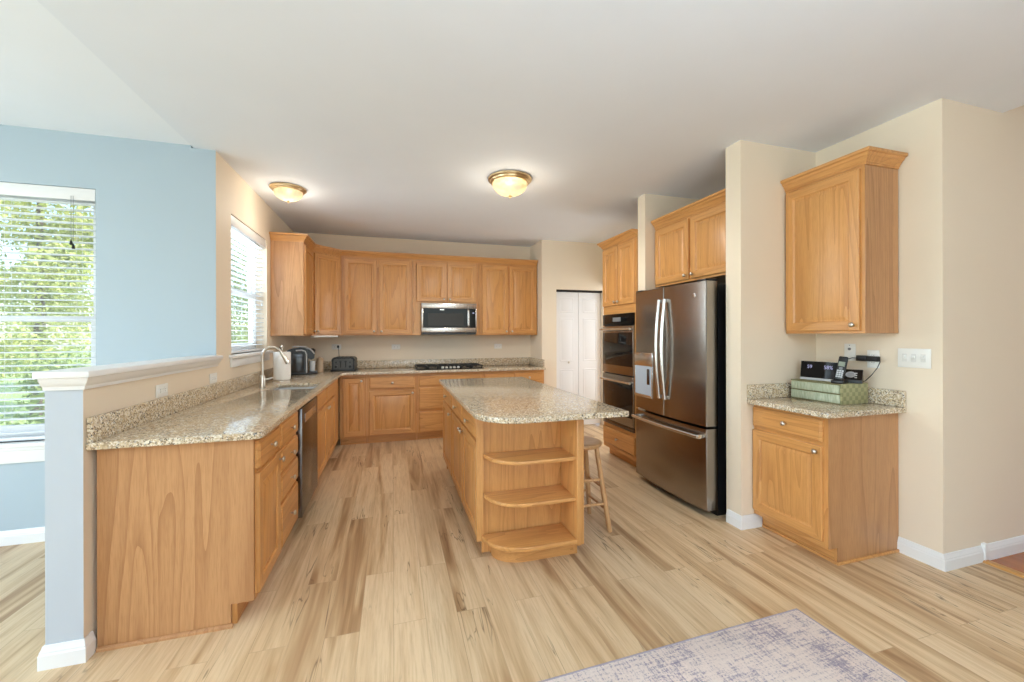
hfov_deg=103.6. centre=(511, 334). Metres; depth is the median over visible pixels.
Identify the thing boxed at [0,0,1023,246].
ceiling
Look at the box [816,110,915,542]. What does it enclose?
wall
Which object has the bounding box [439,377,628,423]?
island countertop
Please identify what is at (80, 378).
trim
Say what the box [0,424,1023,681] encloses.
floor
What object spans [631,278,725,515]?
refrigerator
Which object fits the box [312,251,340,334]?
upper cabinet
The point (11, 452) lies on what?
sill
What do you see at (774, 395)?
countertop
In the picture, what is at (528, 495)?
shelf
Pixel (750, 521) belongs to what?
baseboard
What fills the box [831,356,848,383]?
cordless phone
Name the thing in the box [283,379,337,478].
base cabinet
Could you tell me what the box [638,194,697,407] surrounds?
wall
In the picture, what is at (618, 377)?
double oven
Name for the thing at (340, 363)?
toaster
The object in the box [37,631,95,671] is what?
baseboard
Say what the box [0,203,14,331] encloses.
tree
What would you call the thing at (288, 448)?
base cabinet
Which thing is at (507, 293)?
upper cabinet
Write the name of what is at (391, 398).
base cabinet
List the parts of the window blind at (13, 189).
rail, pull cord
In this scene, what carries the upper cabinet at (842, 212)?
attached to the wall at (897, 134)
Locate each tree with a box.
[0,200,93,414]
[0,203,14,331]
[231,238,248,343]
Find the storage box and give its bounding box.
[791,379,867,404]
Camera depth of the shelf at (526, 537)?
2.44 m
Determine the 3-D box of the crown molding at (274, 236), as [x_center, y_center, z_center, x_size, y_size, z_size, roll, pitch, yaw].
[-1.101,-1.054,5.121,3.298,0.082,0.836,0,0,-16]
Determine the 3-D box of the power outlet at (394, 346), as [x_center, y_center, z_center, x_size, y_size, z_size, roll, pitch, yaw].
[-1.642,0.169,5.702,0.118,0.072,0.009,0,0,-16]
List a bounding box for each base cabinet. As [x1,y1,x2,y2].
[95,425,285,652]
[277,411,297,548]
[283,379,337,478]
[339,375,366,444]
[367,373,416,442]
[417,371,482,439]
[483,370,543,383]
[753,405,899,565]
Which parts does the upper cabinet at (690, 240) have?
door, crown molding, door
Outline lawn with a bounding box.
[0,350,90,425]
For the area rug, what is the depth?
1.68 m
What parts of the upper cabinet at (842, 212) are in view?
door, frame, crown molding, panel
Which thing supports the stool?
on the floor
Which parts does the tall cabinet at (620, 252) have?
door, crown molding, drawer, door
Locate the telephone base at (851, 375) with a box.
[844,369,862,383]
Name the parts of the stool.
leg, seat, leg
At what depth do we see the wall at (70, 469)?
2.06 m
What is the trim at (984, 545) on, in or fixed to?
attached to the wall at (970, 158)
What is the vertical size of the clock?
0.130 m
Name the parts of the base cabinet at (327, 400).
drawer, door, frame, door, drawer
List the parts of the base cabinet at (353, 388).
door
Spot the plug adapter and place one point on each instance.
(858, 357)
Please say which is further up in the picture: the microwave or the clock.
the microwave
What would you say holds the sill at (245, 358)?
attached to the wall at (70, 469)
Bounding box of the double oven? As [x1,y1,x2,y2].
[600,312,634,432]
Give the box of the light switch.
[898,348,930,368]
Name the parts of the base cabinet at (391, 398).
drawer, door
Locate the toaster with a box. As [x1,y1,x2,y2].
[330,356,357,371]
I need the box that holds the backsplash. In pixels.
[747,383,905,406]
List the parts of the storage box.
drawer, drawer, edge trim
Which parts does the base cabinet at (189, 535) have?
shoe molding, frame, drawer, door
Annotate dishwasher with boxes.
[296,396,317,517]
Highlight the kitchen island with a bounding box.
[439,377,628,562]
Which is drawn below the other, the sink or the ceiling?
the sink
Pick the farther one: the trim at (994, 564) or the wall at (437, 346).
the wall at (437, 346)
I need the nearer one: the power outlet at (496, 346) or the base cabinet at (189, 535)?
the base cabinet at (189, 535)
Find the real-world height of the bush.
1.530 m
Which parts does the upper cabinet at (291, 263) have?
door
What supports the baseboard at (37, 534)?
attached to the wall at (142, 187)
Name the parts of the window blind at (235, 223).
rail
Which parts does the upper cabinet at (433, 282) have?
door, frame, door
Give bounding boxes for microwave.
[421,303,476,334]
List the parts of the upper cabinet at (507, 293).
door, door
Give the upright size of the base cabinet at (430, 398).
0.881 m
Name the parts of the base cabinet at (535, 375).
drawer, drawer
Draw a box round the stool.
[584,436,611,532]
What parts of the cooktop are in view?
glass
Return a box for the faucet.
[259,346,289,388]
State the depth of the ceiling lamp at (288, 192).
3.66 m
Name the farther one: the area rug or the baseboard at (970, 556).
the baseboard at (970, 556)
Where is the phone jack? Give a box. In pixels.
[844,344,855,360]
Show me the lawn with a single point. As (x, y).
(10, 382)
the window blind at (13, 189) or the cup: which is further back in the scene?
the cup
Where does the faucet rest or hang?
on the countertop at (235, 409)
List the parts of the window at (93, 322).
frame, sash, sash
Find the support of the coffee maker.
on the countertop at (235, 409)
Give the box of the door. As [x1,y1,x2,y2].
[556,289,601,424]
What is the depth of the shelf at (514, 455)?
2.46 m
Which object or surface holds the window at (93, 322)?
in the wall at (142, 187)
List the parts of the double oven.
handle, handle, oven door, oven door, control panel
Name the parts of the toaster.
plate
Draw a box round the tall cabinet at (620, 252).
[597,229,637,466]
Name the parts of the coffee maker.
water tank, lid trim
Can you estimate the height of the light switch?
0.118 m
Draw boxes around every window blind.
[0,182,95,441]
[231,215,265,353]
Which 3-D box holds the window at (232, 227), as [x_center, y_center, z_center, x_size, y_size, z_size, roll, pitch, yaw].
[-2.529,-0.411,3.688,0.057,1.145,0.965,0,0,-16]
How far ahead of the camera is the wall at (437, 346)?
5.80 m
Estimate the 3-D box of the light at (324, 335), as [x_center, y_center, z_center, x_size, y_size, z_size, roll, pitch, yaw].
[-2.330,0.018,5.019,0.062,0.024,0.340,0,0,29]
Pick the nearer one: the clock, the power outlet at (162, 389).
the power outlet at (162, 389)
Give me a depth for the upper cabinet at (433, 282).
5.56 m
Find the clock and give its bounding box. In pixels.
[800,361,837,381]
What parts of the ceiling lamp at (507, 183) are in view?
lamp shade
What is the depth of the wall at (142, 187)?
2.83 m
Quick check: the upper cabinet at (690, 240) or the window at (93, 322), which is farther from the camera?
the upper cabinet at (690, 240)
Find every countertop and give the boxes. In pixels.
[86,357,545,450]
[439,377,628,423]
[747,383,905,418]
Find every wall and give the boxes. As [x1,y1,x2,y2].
[0,124,192,530]
[45,148,293,646]
[294,232,530,435]
[530,240,603,424]
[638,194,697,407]
[726,140,815,515]
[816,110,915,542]
[915,98,1023,553]
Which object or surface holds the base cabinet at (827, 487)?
on the floor
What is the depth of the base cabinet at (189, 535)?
1.84 m
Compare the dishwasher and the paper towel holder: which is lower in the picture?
the dishwasher
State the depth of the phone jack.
2.80 m
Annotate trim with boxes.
[32,355,222,390]
[981,542,987,559]
[983,560,1023,577]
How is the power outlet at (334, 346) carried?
attached to the wall at (437, 346)
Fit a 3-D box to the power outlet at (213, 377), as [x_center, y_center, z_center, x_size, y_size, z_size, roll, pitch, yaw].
[-2.166,0.313,2.926,0.009,0.072,0.118,0,0,-16]
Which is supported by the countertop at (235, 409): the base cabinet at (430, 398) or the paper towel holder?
the paper towel holder
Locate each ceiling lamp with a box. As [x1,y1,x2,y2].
[269,182,306,202]
[488,170,531,197]
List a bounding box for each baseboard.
[0,527,44,545]
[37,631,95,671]
[726,509,761,529]
[897,536,983,571]
[987,535,1023,559]
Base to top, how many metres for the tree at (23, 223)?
6.829 m
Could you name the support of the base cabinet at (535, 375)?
on the floor
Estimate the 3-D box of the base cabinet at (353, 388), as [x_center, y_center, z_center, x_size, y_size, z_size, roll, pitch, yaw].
[-2.043,0.934,5.252,0.315,0.881,0.631,0,0,-16]
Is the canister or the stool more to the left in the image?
the canister
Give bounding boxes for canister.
[316,357,323,371]
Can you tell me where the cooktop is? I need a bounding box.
[415,363,482,369]
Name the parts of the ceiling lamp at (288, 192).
lamp shade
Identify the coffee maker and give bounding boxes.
[287,346,317,374]
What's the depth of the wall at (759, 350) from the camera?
2.90 m
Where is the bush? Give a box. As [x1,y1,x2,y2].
[0,346,90,424]
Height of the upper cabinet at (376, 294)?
1.015 m
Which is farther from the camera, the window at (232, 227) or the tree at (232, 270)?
the tree at (232, 270)
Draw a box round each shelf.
[482,523,576,551]
[483,447,575,464]
[483,484,575,507]
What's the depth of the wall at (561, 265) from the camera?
5.89 m
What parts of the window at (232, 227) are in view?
sash, sash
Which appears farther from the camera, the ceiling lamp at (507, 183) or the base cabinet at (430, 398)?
the base cabinet at (430, 398)
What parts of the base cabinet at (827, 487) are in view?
drawer, door, frame, shoe molding, panel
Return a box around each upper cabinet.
[270,241,315,335]
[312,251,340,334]
[341,257,412,334]
[413,260,478,334]
[475,264,536,334]
[651,188,725,287]
[780,146,907,333]
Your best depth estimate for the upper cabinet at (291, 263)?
4.36 m
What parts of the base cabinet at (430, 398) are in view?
drawer, drawer, drawer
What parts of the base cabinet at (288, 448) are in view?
frame, drawer, drawer, drawer, drawer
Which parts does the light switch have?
switch frame, switch frame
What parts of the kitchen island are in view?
drawer, door, drawer, door, door, drawer, post panel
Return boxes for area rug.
[538,608,907,681]
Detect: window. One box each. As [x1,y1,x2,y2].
[0,195,95,436]
[231,226,255,350]
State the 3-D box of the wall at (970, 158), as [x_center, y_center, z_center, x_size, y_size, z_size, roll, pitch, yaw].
[4.273,-1.240,2.928,3.740,5.200,0.125,0,0,-16]
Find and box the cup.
[309,361,314,370]
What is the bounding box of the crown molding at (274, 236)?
[269,232,537,265]
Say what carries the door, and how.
in the wall at (561, 265)
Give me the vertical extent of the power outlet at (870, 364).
0.118 m
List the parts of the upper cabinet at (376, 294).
door, door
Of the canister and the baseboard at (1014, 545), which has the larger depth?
the canister
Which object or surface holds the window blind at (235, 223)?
attached to the window at (232, 227)
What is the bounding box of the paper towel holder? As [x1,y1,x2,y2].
[272,345,291,381]
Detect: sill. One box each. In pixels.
[0,439,44,463]
[229,350,273,366]
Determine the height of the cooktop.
0.044 m
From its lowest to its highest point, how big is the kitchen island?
0.914 m
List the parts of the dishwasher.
edge trim, pocket handle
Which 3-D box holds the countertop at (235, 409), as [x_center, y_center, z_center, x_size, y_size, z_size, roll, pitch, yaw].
[-0.761,0.420,3.994,3.306,0.140,3.783,0,0,-16]
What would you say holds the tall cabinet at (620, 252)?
on the floor
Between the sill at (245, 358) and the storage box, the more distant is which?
the sill at (245, 358)
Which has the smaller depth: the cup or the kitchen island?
the kitchen island
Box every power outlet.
[156,383,167,397]
[210,373,216,383]
[332,344,340,349]
[392,344,399,349]
[494,344,501,348]
[867,350,879,367]
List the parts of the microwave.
door, handle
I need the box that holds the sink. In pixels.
[274,386,315,389]
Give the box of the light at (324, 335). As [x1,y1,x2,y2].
[311,335,337,337]
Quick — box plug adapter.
[856,355,879,361]
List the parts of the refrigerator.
dispenser panel, dispenser frame, door, handle, handle, freezer drawer, door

